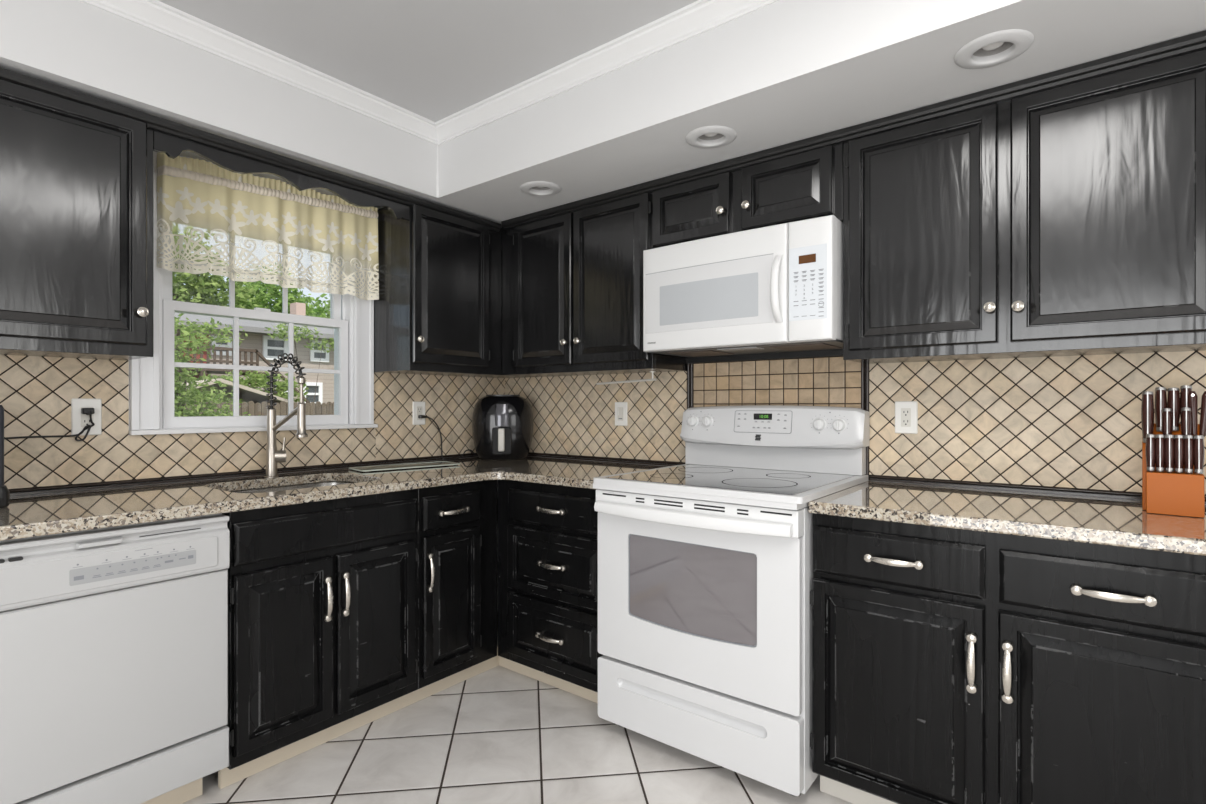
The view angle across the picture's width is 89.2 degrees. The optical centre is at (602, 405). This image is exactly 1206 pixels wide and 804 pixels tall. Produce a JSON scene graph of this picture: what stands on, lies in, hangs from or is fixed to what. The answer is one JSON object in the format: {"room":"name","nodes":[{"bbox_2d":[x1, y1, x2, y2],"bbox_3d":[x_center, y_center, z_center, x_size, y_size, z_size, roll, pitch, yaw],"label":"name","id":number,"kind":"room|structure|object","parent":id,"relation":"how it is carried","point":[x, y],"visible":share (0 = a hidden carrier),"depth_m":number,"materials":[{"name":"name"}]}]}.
{"room":"kitchen","nodes":[
{"label":"kitchen","id":0,"kind":"room"},
{"bbox_2d":[9,151,497,613],"bbox_3d":[-2.049,-0.022,1.803,0.150,2.440,4.600,0,0,38],"label":"wall","id":1,"kind":"structure","parent":0,"point":[155,170],"depth_m":2.30,"materials":[{"name":"white paint"}]},
{"bbox_2d":[0,79,152,360],"bbox_3d":[-1.699,-0.538,1.832,0.341,0.764,0.519,0,0,38],"label":"upper cabinet","id":2,"kind":"object","parent":1,"relation":"attached to","point":[76,178],"visible":0.97,"depth_m":1.79,"materials":[{"name":"black paint"}]},
{"bbox_2d":[0,355,376,495],"bbox_3d":[-1.580,0.062,2.267,0.014,0.442,1.630,0,0,38],"label":"tile backsplash","id":3,"kind":"structure","parent":1,"relation":"attached to","point":[37,392],"depth_m":2.11,"materials":[{"name":"beige tile"}]},
{"bbox_2d":[71,398,101,435],"bbox_3d":[-1.737,0.038,2.057,0.008,0.124,0.079,0,0,38],"label":"wall outlet","id":4,"kind":"object","parent":3,"relation":"attached to","point":[79,421],"visible":0.99,"depth_m":2.05,"materials":[{"name":"white plastic"}]},
{"bbox_2d":[4,408,94,440],"bbox_3d":[-1.808,0.063,1.943,0.034,0.111,0.301,0,0,38],"label":"power cord","id":5,"kind":"object","parent":4,"relation":"attached to","point":[89,411],"visible":0.99,"depth_m":2.03,"materials":[{"name":"black plastic"}]},
{"bbox_2d":[81,407,92,426],"bbox_3d":[-1.736,0.038,2.055,0.002,0.068,0.033,0,0,38],"label":"receptacle","id":6,"kind":"object","parent":4,"relation":"attached to","point":[85,419],"depth_m":2.05,"materials":[{"name":"white plastic"}]},
{"bbox_2d":[129,172,377,434],"bbox_3d":[-1.427,-0.371,2.568,0.183,0.951,0.952,0,0,38],"label":"window","id":7,"kind":"structure","parent":1,"relation":"in","point":[351,318],"depth_m":2.48,"materials":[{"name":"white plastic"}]},
{"bbox_2d":[157,152,378,299],"bbox_3d":[-1.317,-0.703,2.514,0.078,0.444,0.854,0,0,37],"label":"lace curtain","id":8,"kind":"object","parent":7,"relation":"hanging from","point":[190,197],"visible":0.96,"depth_m":2.43,"materials":[{"name":"beige fabric"}]},
{"bbox_2d":[374,372,504,464],"bbox_3d":[-0.828,0.062,3.228,0.014,0.442,0.847,0,0,38],"label":"tile backsplash","id":9,"kind":"structure","parent":1,"relation":"attached to","point":[450,401],"depth_m":3.13,"materials":[{"name":"beige tile"}]},
{"bbox_2d":[412,401,424,424],"bbox_3d":[-0.929,0.038,3.088,0.008,0.118,0.074,0,0,38],"label":"wall outlet","id":10,"kind":"object","parent":9,"relation":"attached to","point":[418,407],"visible":1,"depth_m":3.08,"materials":[{"name":"white plastic"}]},
{"bbox_2d":[417,406,421,419],"bbox_3d":[-0.927,0.038,3.087,0.002,0.068,0.033,0,0,38],"label":"receptacle","id":11,"kind":"object","parent":10,"relation":"attached to","point":[419,408],"depth_m":3.09,"materials":[{"name":"white plastic"}]},
{"bbox_2d":[374,204,532,377],"bbox_3d":[-0.695,-0.538,3.114,0.341,0.764,0.838,0,0,38],"label":"upper cabinet","id":12,"kind":"object","parent":1,"relation":"attached to","point":[438,309],"visible":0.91,"depth_m":2.84,"materials":[{"name":"black paint"}]},
{"bbox_2d":[0,68,500,231],"bbox_3d":[-1.179,-0.903,2.274,0.028,0.034,2.116,0,0,38],"label":"trim","id":13,"kind":"structure","parent":12,"relation":"attached to","point":[153,122],"depth_m":2.12,"materials":[{"name":"wood"}]},
{"bbox_2d":[153,129,408,219],"bbox_3d":[-1.157,-0.868,2.340,0.018,0.105,0.947,0,0,38],"label":"valance board","id":14,"kind":"object","parent":12,"relation":"attached to","point":[172,146],"visible":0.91,"depth_m":2.23,"materials":[{"name":"black paint"}]},
{"bbox_2d":[158,0,697,121],"bbox_3d":[-0.259,-1.317,0.400,4.700,0.150,4.900,0,0,38],"label":"ceiling","id":15,"kind":"structure","parent":0,"point":[434,60],"depth_m":2.06,"materials":[{"name":"paint"}]},
{"bbox_2d":[182,614,852,803],"bbox_3d":[-0.259,1.258,0.400,4.700,0.120,4.900,0,0,38],"label":"floor","id":16,"kind":"structure","parent":0,"point":[497,735],"depth_m":2.03,"materials":[{"name":"tile"}]},
{"bbox_2d":[0,513,228,803],"bbox_3d":[-1.539,0.712,1.777,0.625,0.772,0.601,0,0,38],"label":"dishwasher","id":17,"kind":"object","parent":16,"relation":"on","point":[114,640],"visible":1,"depth_m":1.61,"materials":[{"name":"white metal"}]},
{"bbox_2d":[74,554,192,580],"bbox_3d":[-1.251,0.429,1.641,0.001,0.026,0.263,0,0,38],"label":"print","id":18,"kind":"object","parent":17,"relation":"attached to","point":[140,564],"depth_m":1.63},
{"bbox_2d":[141,778,201,803],"bbox_3d":[-1.415,1.147,1.664,0.020,0.099,0.565,0,0,38],"label":"trim","id":19,"kind":"structure","parent":16,"relation":"on","point":[192,790],"depth_m":1.84,"materials":[{"name":"beige wood"}]},
{"bbox_2d":[222,489,417,769],"bbox_3d":[-1.144,0.715,2.290,0.650,0.788,0.674,0,0,38],"label":"base cabinet","id":20,"kind":"object","parent":16,"relation":"on","point":[323,595],"visible":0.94,"depth_m":2.05,"materials":[{"name":"black paint"}]},
{"bbox_2d":[218,645,498,788],"bbox_3d":[-0.839,1.153,2.375,0.020,0.088,1.175,0,0,38],"label":"baseboard","id":21,"kind":"structure","parent":16,"relation":"on","point":[226,777],"depth_m":2.22,"materials":[{"name":"beige wood"}]},
{"bbox_2d":[418,480,496,688],"bbox_3d":[-0.810,0.715,2.717,0.650,0.788,0.409,0,0,38],"label":"base cabinet","id":22,"kind":"object","parent":16,"relation":"on","point":[457,523],"visible":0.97,"depth_m":2.51,"materials":[{"name":"black paint"}]},
{"bbox_2d":[499,656,597,702],"bbox_3d":[-0.195,1.153,2.604,0.710,0.088,0.020,0,0,38],"label":"baseboard","id":23,"kind":"structure","parent":16,"relation":"on","point":[564,685],"depth_m":2.62,"materials":[{"name":"beige wood"}]},
{"bbox_2d":[498,480,602,692],"bbox_3d":[-0.050,0.715,2.729,0.632,0.788,0.650,0,0,38],"label":"base cabinet","id":24,"kind":"object","parent":16,"relation":"on","point":[548,534],"visible":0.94,"depth_m":2.49,"materials":[{"name":"black paint"}]},
{"bbox_2d":[0,456,667,540],"bbox_3d":[-0.840,0.301,2.206,1.231,0.035,2.448,0,0,38],"label":"countertop","id":25,"kind":"structure","parent":24,"relation":"on","point":[26,516],"depth_m":2.04,"materials":[{"name":"stone"}]},
{"bbox_2d":[0,405,8,507],"bbox_3d":[-1.819,0.139,1.668,0.228,0.288,0.262,0,0,38],"label":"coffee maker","id":26,"kind":"object","parent":25,"relation":"on","point":[4,492],"visible":1,"depth_m":1.70,"materials":[{"name":"black plastic"}]},
{"bbox_2d":[265,353,307,477],"bbox_3d":[-1.243,0.038,2.397,0.201,0.490,0.080,0,0,34],"label":"kitchen faucet","id":27,"kind":"object","parent":25,"relation":"on","point":[274,456],"visible":1,"depth_m":2.41,"materials":[{"name":"silver metal"}]},
{"bbox_2d":[229,481,353,492],"bbox_3d":[-1.138,0.412,2.279,0.424,0.184,0.544,0,0,38],"label":"sink","id":28,"kind":"object","parent":25,"relation":"in","point":[329,483],"visible":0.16,"depth_m":2.46,"materials":[{"name":"silver metal"}]},
{"bbox_2d":[349,461,459,471],"bbox_3d":[-0.904,0.279,2.811,0.471,0.009,0.171,0,0,-43],"label":"cutting board","id":29,"kind":"object","parent":25,"relation":"on","point":[437,463],"visible":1,"depth_m":2.76,"materials":[{"name":"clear glass"}]},
{"bbox_2d":[418,415,475,459],"bbox_3d":[-0.810,0.166,3.197,0.022,0.236,0.339,0,0,43],"label":"power cord","id":30,"kind":"object","parent":25,"relation":"on","point":[419,416],"visible":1,"depth_m":3.17,"materials":[{"name":"black plastic"}]},
{"bbox_2d":[472,395,532,459],"bbox_3d":[-0.539,0.113,3.297,0.339,0.342,0.339,0,0,38],"label":"air fryer","id":31,"kind":"object","parent":25,"relation":"on","point":[502,425],"visible":1,"depth_m":3.17,"materials":[{"name":"black plastic"}]},
{"bbox_2d":[492,427,511,454],"bbox_3d":[-0.521,0.183,3.151,0.100,0.142,0.018,0,0,-7],"label":"basket","id":32,"kind":"object","parent":31,"relation":"on","point":[501,436],"depth_m":3.14,"materials":[{"name":"black plastic"}]},
{"bbox_2d":[593,405,869,795],"bbox_3d":[0.474,0.598,2.254,0.773,1.200,0.744,0,0,38],"label":"electric range","id":33,"kind":"object","parent":16,"relation":"on","point":[705,562],"visible":0.99,"depth_m":2.02,"materials":[{"name":"white metal"}]},
{"bbox_2d":[593,464,867,509],"bbox_3d":[0.482,0.281,2.266,0.772,0.041,0.708,0,0,38],"label":"cooktop","id":34,"kind":"object","parent":33,"relation":"in","point":[738,486],"depth_m":2.10,"materials":[{"name":"ceramic"}]},
{"bbox_2d":[737,413,786,428],"bbox_3d":[0.642,0.061,2.474,0.209,0.060,0.010,0,0,38],"label":"print","id":35,"kind":"object","parent":33,"relation":"attached to","point":[744,420],"depth_m":2.47},
{"bbox_2d":[820,775,896,803],"bbox_3d":[1.078,1.153,1.595,1.010,0.088,0.020,0,0,38],"label":"baseboard","id":36,"kind":"structure","parent":16,"relation":"on","point":[850,794],"depth_m":1.85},
{"bbox_2d":[810,513,1205,803],"bbox_3d":[1.190,0.715,1.758,0.994,0.788,0.650,0,0,38],"label":"base cabinet","id":37,"kind":"object","parent":16,"relation":"on","point":[950,665],"visible":1,"depth_m":1.53,"materials":[{"name":"black paint"}]},
{"bbox_2d":[808,481,1205,555],"bbox_3d":[1.199,0.301,1.758,1.002,0.035,0.638,0,0,38],"label":"countertop","id":38,"kind":"structure","parent":37,"relation":"on","point":[1084,519],"depth_m":1.64,"materials":[{"name":"stone"}]},
{"bbox_2d":[1142,423,1204,517],"bbox_3d":[1.529,0.166,1.643,0.118,0.233,0.177,0,0,42],"label":"knife block","id":39,"kind":"object","parent":38,"relation":"on","point":[1167,493],"visible":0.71,"depth_m":1.58,"materials":[{"name":"brown wood"}]},
{"bbox_2d":[1141,391,1153,442],"bbox_3d":[1.489,0.031,1.671,0.027,0.142,0.050,0,0,38],"label":"kitchen knife","id":40,"kind":"object","parent":39,"relation":"in","point":[1147,406],"visible":0.84,"depth_m":1.66,"materials":[{"name":"wood"}]},
{"bbox_2d":[1145,434,1154,470],"bbox_3d":[1.459,0.125,1.628,0.021,0.100,0.037,0,0,38],"label":"steak knife","id":41,"kind":"object","parent":39,"relation":"on","point":[1150,438],"visible":1,"depth_m":1.62,"materials":[{"name":"wood"}]},
{"bbox_2d":[1155,434,1164,471],"bbox_3d":[1.473,0.125,1.616,0.021,0.100,0.037,0,0,38],"label":"steak knife","id":42,"kind":"object","parent":39,"relation":"on","point":[1159,438],"visible":1,"depth_m":1.61,"materials":[{"name":"wood"}]},
{"bbox_2d":[1155,387,1166,431],"bbox_3d":[1.535,0.010,1.682,0.026,0.124,0.047,0,0,38],"label":"kitchen knife","id":43,"kind":"object","parent":39,"relation":"on","point":[1160,392],"visible":0.8,"depth_m":1.67,"materials":[{"name":"metal"}]},
{"bbox_2d":[1162,408,1172,434],"bbox_3d":[1.515,0.055,1.641,0.021,0.098,0.038,0,0,38],"label":"kitchen knife","id":44,"kind":"object","parent":39,"relation":"in","point":[1167,423],"visible":0.72,"depth_m":1.63,"materials":[{"name":"metal"}]},
{"bbox_2d":[1165,434,1173,471],"bbox_3d":[1.486,0.125,1.603,0.021,0.100,0.037,0,0,38],"label":"steak knife","id":45,"kind":"object","parent":39,"relation":"on","point":[1169,438],"visible":1,"depth_m":1.59,"materials":[{"name":"metal"}]},
{"bbox_2d":[1167,387,1179,430],"bbox_3d":[1.556,0.010,1.666,0.026,0.120,0.048,0,0,38],"label":"kitchen knife","id":46,"kind":"object","parent":39,"relation":"on","point":[1173,398],"visible":0.88,"depth_m":1.65,"materials":[{"name":"wood"}]},
{"bbox_2d":[1174,434,1183,472],"bbox_3d":[1.500,0.125,1.591,0.021,0.100,0.037,0,0,38],"label":"steak knife","id":47,"kind":"object","parent":39,"relation":"on","point":[1178,439],"visible":1,"depth_m":1.58,"materials":[{"name":"wood"}]},
{"bbox_2d":[1180,385,1191,417],"bbox_3d":[1.575,0.007,1.650,0.026,0.126,0.047,0,0,38],"label":"kitchen knife","id":48,"kind":"object","parent":39,"relation":"in","point":[1185,389],"visible":0.49,"depth_m":1.64,"materials":[{"name":"metal"}]},
{"bbox_2d":[1181,407,1191,434],"bbox_3d":[1.543,0.054,1.617,0.021,0.100,0.038,0,0,38],"label":"kitchen knife","id":49,"kind":"object","parent":39,"relation":"in","point":[1186,420],"visible":0.67,"depth_m":1.61,"materials":[{"name":"wood"}]},
{"bbox_2d":[1184,435,1193,472],"bbox_3d":[1.514,0.125,1.579,0.021,0.100,0.037,0,0,38],"label":"steak knife","id":50,"kind":"object","parent":39,"relation":"on","point":[1188,439],"visible":1,"depth_m":1.57,"materials":[{"name":"metal"}]},
{"bbox_2d":[1188,391,1205,435],"bbox_3d":[1.585,0.020,1.623,0.049,0.118,0.029,0,0,38],"label":"scissors","id":51,"kind":"object","parent":39,"relation":"on","point":[1192,396],"visible":0.92,"depth_m":1.62,"materials":[{"name":"metal"}]},
{"bbox_2d":[1194,435,1203,473],"bbox_3d":[1.528,0.125,1.567,0.021,0.100,0.037,0,0,38],"label":"steak knife","id":52,"kind":"object","parent":39,"relation":"on","point":[1198,439],"visible":1,"depth_m":1.56,"materials":[{"name":"metal"}]},
{"bbox_2d":[0,0,1205,227],"bbox_3d":[-0.259,-1.089,0.400,4.400,0.305,4.600,0,0,38],"label":"soffit","id":53,"kind":"structure","parent":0,"point":[782,72],"depth_m":1.93,"materials":[{"name":"paint"}]},
{"bbox_2d":[80,0,437,144],"bbox_3d":[-1.911,-1.208,1.221,0.056,0.068,3.855,0,0,38],"label":"trim","id":54,"kind":"structure","parent":53,"relation":"attached to","point":[158,16],"depth_m":2.13,"materials":[{"name":"white wood"}]},
{"bbox_2d":[436,145,438,197],"bbox_3d":[-0.746,-1.056,2.751,0.008,0.237,0.013,0,0,38],"label":"trim","id":55,"kind":"structure","parent":53,"relation":"attached to","point":[437,176],"depth_m":2.75,"materials":[{"name":"white wood"}]},
{"bbox_2d":[520,181,560,195],"bbox_3d":[-0.269,-0.952,2.637,0.178,0.050,0.178,0,0,38],"label":"recessed light","id":56,"kind":"object","parent":53,"relation":"in","point":[535,188],"visible":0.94,"depth_m":2.63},
{"bbox_2d":[435,0,779,144],"bbox_3d":[0.827,-1.208,1.489,4.035,0.068,0.056,0,0,38],"label":"trim","id":57,"kind":"structure","parent":53,"relation":"attached to","point":[694,19],"depth_m":2.13,"materials":[{"name":"white wood"}]},
{"bbox_2d":[685,126,736,147],"bbox_3d":[0.377,-0.952,2.131,0.178,0.050,0.178,0,0,38],"label":"recessed light","id":58,"kind":"object","parent":53,"relation":"in","point":[707,136],"visible":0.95,"depth_m":2.13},
{"bbox_2d":[502,30,1205,228],"bbox_3d":[0.551,-0.917,2.280,2.686,0.034,0.028,0,0,38],"label":"trim","id":59,"kind":"structure","parent":53,"relation":"attached to","point":[1193,42],"depth_m":1.93,"materials":[{"name":"wood"}]},
{"bbox_2d":[954,29,1033,68],"bbox_3d":[1.026,-0.952,1.608,0.178,0.050,0.178,0,0,38],"label":"recessed light","id":60,"kind":"object","parent":53,"relation":"in","point":[999,47],"visible":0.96,"depth_m":1.61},
{"bbox_2d":[529,363,1205,504],"bbox_3d":[1.206,-0.022,2.269,4.700,2.440,0.150,0,0,38],"label":"wall","id":61,"kind":"structure","parent":0,"point":[688,363],"depth_m":2.13,"materials":[{"name":"tile"}]},
{"bbox_2d":[502,191,687,376],"bbox_3d":[-0.079,-0.545,2.949,0.924,0.779,0.341,0,0,38],"label":"upper cabinet","id":62,"kind":"object","parent":61,"relation":"attached to","point":[572,282],"visible":0.87,"depth_m":2.80,"materials":[{"name":"black paint"}]},
{"bbox_2d":[596,371,656,384],"bbox_3d":[0.105,-0.127,2.846,0.341,0.055,0.028,0,0,38],"label":"paper towel bar","id":63,"kind":"object","parent":62,"relation":"attached to","point":[653,378],"visible":1,"depth_m":2.82,"materials":[{"name":"metal"}]},
{"bbox_2d":[505,371,686,465],"bbox_3d":[-0.092,0.062,3.181,1.212,0.442,0.014,0,0,38],"label":"tile backsplash","id":64,"kind":"structure","parent":61,"relation":"attached to","point":[574,416],"depth_m":3.10,"materials":[{"name":"beige tile"}]},
{"bbox_2d":[615,402,627,425],"bbox_3d":[0.088,0.041,3.031,0.076,0.118,0.010,0,0,38],"label":"light switch","id":65,"kind":"object","parent":64,"relation":"attached to","point":[621,408],"visible":1,"depth_m":3.02,"materials":[{"name":"white plastic"}]},
{"bbox_2d":[653,142,842,248],"bbox_3d":[0.590,-0.785,2.424,0.774,0.299,0.341,0,0,38],"label":"upper cabinet","id":66,"kind":"object","parent":61,"relation":"attached to","point":[805,185],"visible":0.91,"depth_m":2.27,"materials":[{"name":"black paint"}]},
{"bbox_2d":[643,215,842,362],"bbox_3d":[0.566,-0.414,2.393,0.774,0.442,0.443,0,0,38],"label":"microwave","id":67,"kind":"object","parent":66,"relation":"attached to","point":[774,291],"visible":1,"depth_m":2.21,"materials":[{"name":"white plastic"}]},
{"bbox_2d":[794,269,823,316],"bbox_3d":[0.695,-0.378,2.067,0.103,0.158,0.001,0,0,35],"label":"print","id":68,"kind":"object","parent":67,"relation":"attached to","point":[808,283],"depth_m":2.07},
{"bbox_2d":[687,356,860,408],"bbox_3d":[0.686,0.045,2.571,0.763,0.477,0.014,0,0,38],"label":"tile backsplash","id":69,"kind":"structure","parent":61,"relation":"attached to","point":[834,381],"depth_m":2.54,"materials":[{"name":"beige tile"}]},
{"bbox_2d":[843,49,1205,363],"bbox_3d":[1.286,-0.545,1.879,0.992,0.779,0.341,0,0,38],"label":"upper cabinet","id":70,"kind":"object","parent":61,"relation":"attached to","point":[1068,219],"visible":0.98,"depth_m":1.74,"materials":[{"name":"black paint"}]},
{"bbox_2d":[861,350,1205,503],"bbox_3d":[1.389,0.045,2.021,1.026,0.476,0.014,0,0,38],"label":"tile backsplash","id":71,"kind":"structure","parent":61,"relation":"attached to","point":[1072,425],"depth_m":2.02,"materials":[{"name":"beige tile"}]},
{"bbox_2d":[895,401,917,433],"bbox_3d":[1.108,0.043,2.233,0.076,0.118,0.008,0,0,38],"label":"wall outlet","id":72,"kind":"object","parent":71,"relation":"attached to","point":[906,412],"visible":1,"depth_m":2.23,"materials":[{"name":"white plastic"}]},
{"bbox_2d":[901,408,910,426],"bbox_3d":[1.106,0.043,2.231,0.033,0.068,0.002,0,0,38],"label":"receptacle","id":73,"kind":"object","parent":72,"relation":"attached to","point":[905,412],"depth_m":2.23,"materials":[{"name":"white plastic"}]},
{"label":"outside","id":74,"kind":"structure","parent":0,"visible":0},
{"bbox_3d":[-12.179,1.918,25.365,44.840,0.200,60.000,0,0,38],"label":"ground","id":75,"kind":"structure","parent":74,"visible":0},
{"bbox_2d":[172,222,257,309],"bbox_3d":[-15.219,-2.322,21.434,4.371,8.278,5.520,0,0,38],"label":"tree","id":76,"kind":"object","parent":75,"relation":"on","point":[201,287],"visible":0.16,"depth_m":21.35,"materials":[{"name":"green plant"}]},
{"bbox_2d":[174,313,259,416],"bbox_3d":[-4.353,0.433,6.239,1.250,2.770,1.856,0,0,19],"label":"tree","id":77,"kind":"object","parent":75,"relation":"on","point":[180,400],"visible":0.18,"depth_m":6.21,"materials":[{"name":"green plant"}]},
{"bbox_2d":[182,378,297,415],"bbox_3d":[-6.300,0.698,10.322,1.650,2.239,1.670,0,0,38],"label":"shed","id":78,"kind":"object","parent":75,"relation":"on","point":[247,394],"visible":0.15,"depth_m":10.10,"materials":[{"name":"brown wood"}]},
{"bbox_2d":[174,345,310,403],"bbox_3d":[-8.043,0.292,13.772,1.350,3.049,4.450,0,0,38],"label":"deck","id":79,"kind":"object","parent":75,"relation":"on","point":[258,354],"visible":0.23,"depth_m":12.92,"materials":[{"name":"brown wood"}]},
{"bbox_2d":[181,370,308,403],"bbox_3d":[-7.063,0.536,12.168,0.919,2.562,2.501,0,0,38],"label":"shrub","id":80,"kind":"object","parent":75,"relation":"on","point":[261,380],"visible":0.24,"depth_m":12.20,"materials":[{"name":"green plant"}]},
{"bbox_2d":[174,302,333,403],"bbox_3d":[-10.217,-0.642,17.158,6.950,4.919,16.300,0,0,38],"label":"house","id":81,"kind":"structure","parent":75,"relation":"on","point":[257,338],"depth_m":15.18,"materials":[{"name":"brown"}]},
{"bbox_2d":[184,401,333,416],"bbox_3d":[-4.089,0.876,8.920,0.160,1.881,12.090,0,0,38],"label":"fence","id":82,"kind":"object","parent":75,"relation":"on","point":[317,408],"visible":0.07,"depth_m":8.34,"materials":[{"name":"brown wood"}]},
{"bbox_2d":[227,262,312,316],"bbox_3d":[-15.001,-2.337,27.495,3.898,8.309,3.611,0,0,-26],"label":"tree","id":83,"kind":"object","parent":75,"relation":"on","point":[265,297],"visible":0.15,"depth_m":26.77,"materials":[{"name":"green plant"}]},
{"bbox_2d":[264,323,333,402],"bbox_3d":[-4.799,0.259,9.860,0.613,3.121,1.235,0,0,38],"label":"young tree","id":84,"kind":"object","parent":75,"relation":"on","point":[281,333],"visible":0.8,"depth_m":9.80,"materials":[{"name":"green plant"}]},
{"bbox_2d":[293,293,329,317],"bbox_3d":[-14.829,-3.164,40.203,7.218,10.046,15.186,0,0,38],"label":"tree","id":85,"kind":"object","parent":75,"relation":"on","point":[318,311],"visible":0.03,"depth_m":36.47,"materials":[{"name":"green plant"}]},
{"bbox_2d":[323,294,329,317],"bbox_3d":[-12.086,-2.389,31.126,3.697,8.413,4.667,0,0,38],"label":"tree","id":86,"kind":"object","parent":75,"relation":"on","point":[328,306],"visible":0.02,"depth_m":29.89,"materials":[{"name":"green plant"}]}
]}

